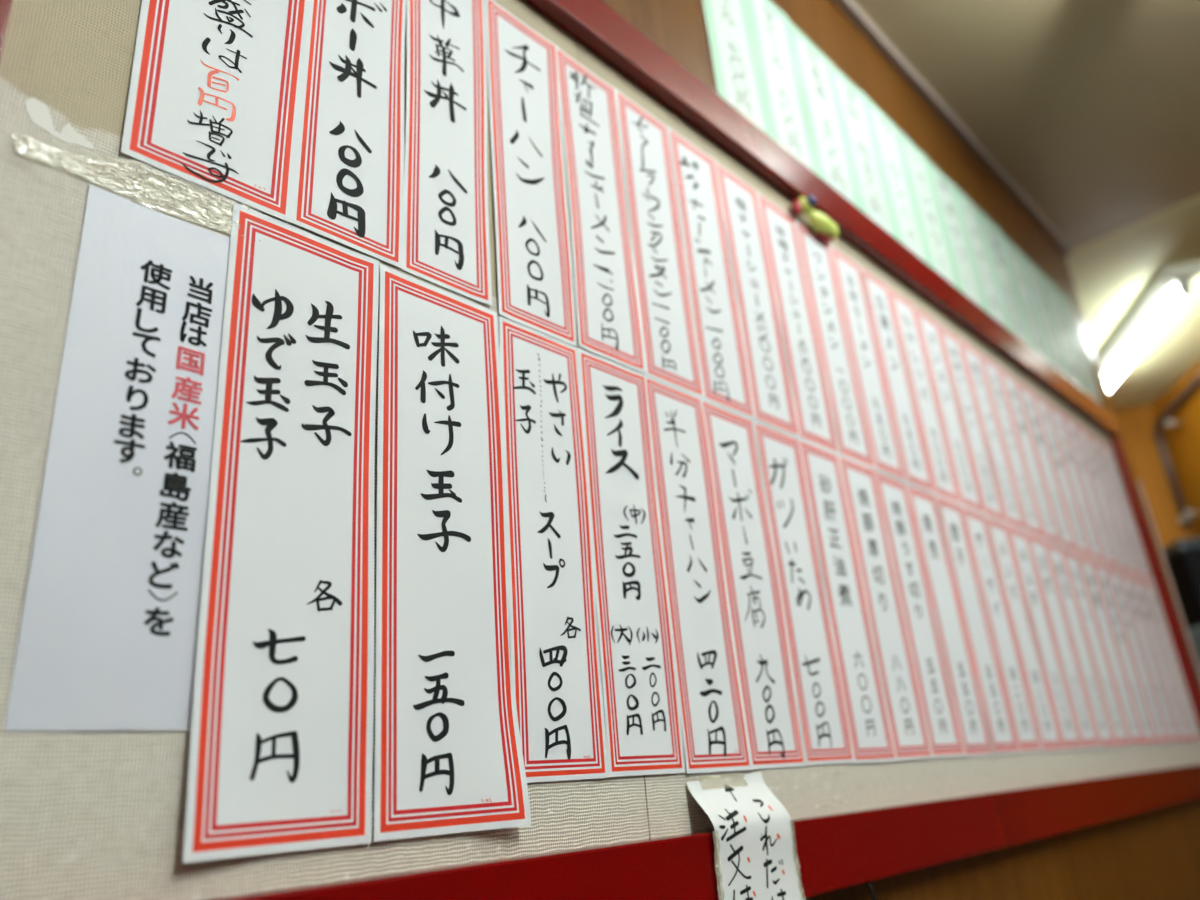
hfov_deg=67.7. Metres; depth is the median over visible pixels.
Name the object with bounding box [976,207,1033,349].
strip
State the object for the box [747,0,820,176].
strip
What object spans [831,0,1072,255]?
trim
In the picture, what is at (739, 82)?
strip
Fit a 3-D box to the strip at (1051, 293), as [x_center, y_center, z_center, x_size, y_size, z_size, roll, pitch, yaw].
[1.224,-0.299,2.358,0.134,0.370,0.004,16,-30,-43]
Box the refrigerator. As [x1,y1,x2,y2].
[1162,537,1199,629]
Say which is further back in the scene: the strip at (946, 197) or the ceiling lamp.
the ceiling lamp
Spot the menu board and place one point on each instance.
(85, 815)
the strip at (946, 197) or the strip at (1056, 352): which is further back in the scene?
the strip at (1056, 352)
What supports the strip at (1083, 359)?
attached to the wall at (1154, 854)
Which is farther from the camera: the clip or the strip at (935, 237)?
the strip at (935, 237)
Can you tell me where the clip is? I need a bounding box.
[791,195,838,242]
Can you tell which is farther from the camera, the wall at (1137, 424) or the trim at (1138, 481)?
the wall at (1137, 424)
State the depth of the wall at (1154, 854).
1.56 m
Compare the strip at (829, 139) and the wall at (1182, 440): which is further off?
the wall at (1182, 440)
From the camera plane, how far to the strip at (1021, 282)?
2.18 m
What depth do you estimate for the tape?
0.56 m
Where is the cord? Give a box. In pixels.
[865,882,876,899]
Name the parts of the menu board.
rail, menu strip, menu strip, cloth panel, menu strip, menu strip, menu strip, menu strip, menu strip, menu strip, menu strip, menu strip, menu strip, rail, menu strip, menu strip, menu strip, menu strip, menu strip, cloth panel, rail, menu strip, menu strip, menu strip, menu strip, menu strip, menu strip, menu strip, menu strip, menu strip, menu strip, menu strip, menu strip, menu strip, menu strip, menu strip, menu strip, menu strip, menu strip, menu strip, menu strip, cloth panel, menu strip, menu strip, menu strip, menu strip, menu strip, menu strip, menu strip, menu strip, menu strip, menu strip, menu strip, rail, menu strip, menu strip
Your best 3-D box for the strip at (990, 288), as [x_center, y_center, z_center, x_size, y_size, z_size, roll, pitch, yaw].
[0.851,-0.413,1.984,0.003,0.370,0.134,-23,-28,39]
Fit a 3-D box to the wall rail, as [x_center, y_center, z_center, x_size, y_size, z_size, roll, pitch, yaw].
[2.426,-0.026,3.615,0.067,0.535,0.616,-7,-21,5]
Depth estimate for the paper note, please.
0.76 m
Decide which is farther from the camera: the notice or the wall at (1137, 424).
the wall at (1137, 424)
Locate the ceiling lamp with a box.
[1097,262,1199,391]
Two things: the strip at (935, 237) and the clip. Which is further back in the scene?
the strip at (935, 237)
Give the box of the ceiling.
[853,0,1199,410]
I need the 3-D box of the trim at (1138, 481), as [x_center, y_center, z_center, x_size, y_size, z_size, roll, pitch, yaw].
[1.534,0.982,2.083,0.008,1.950,0.094,-23,-28,39]
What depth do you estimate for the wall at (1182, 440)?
3.79 m
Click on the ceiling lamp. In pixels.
(1170, 286)
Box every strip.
[702,0,773,138]
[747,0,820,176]
[789,21,860,209]
[828,60,899,241]
[865,96,931,267]
[897,129,961,291]
[927,159,987,312]
[953,184,1010,331]
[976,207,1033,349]
[1001,233,1051,364]
[1019,251,1071,380]
[1038,269,1088,394]
[1057,289,1102,405]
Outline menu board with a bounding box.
[0,0,1199,899]
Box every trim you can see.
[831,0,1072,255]
[1137,479,1199,677]
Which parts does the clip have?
knob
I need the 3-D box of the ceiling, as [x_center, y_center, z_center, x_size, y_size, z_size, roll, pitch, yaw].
[1.132,-1.140,1.460,4.700,0.081,7.300,-23,-28,39]
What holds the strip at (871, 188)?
attached to the wall at (1154, 854)
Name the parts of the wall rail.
knob, knob, knob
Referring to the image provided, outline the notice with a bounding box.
[4,185,229,730]
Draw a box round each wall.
[602,0,1199,899]
[1115,405,1194,547]
[1151,362,1199,537]
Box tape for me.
[11,133,264,241]
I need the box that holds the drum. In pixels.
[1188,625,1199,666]
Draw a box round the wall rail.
[1154,372,1199,526]

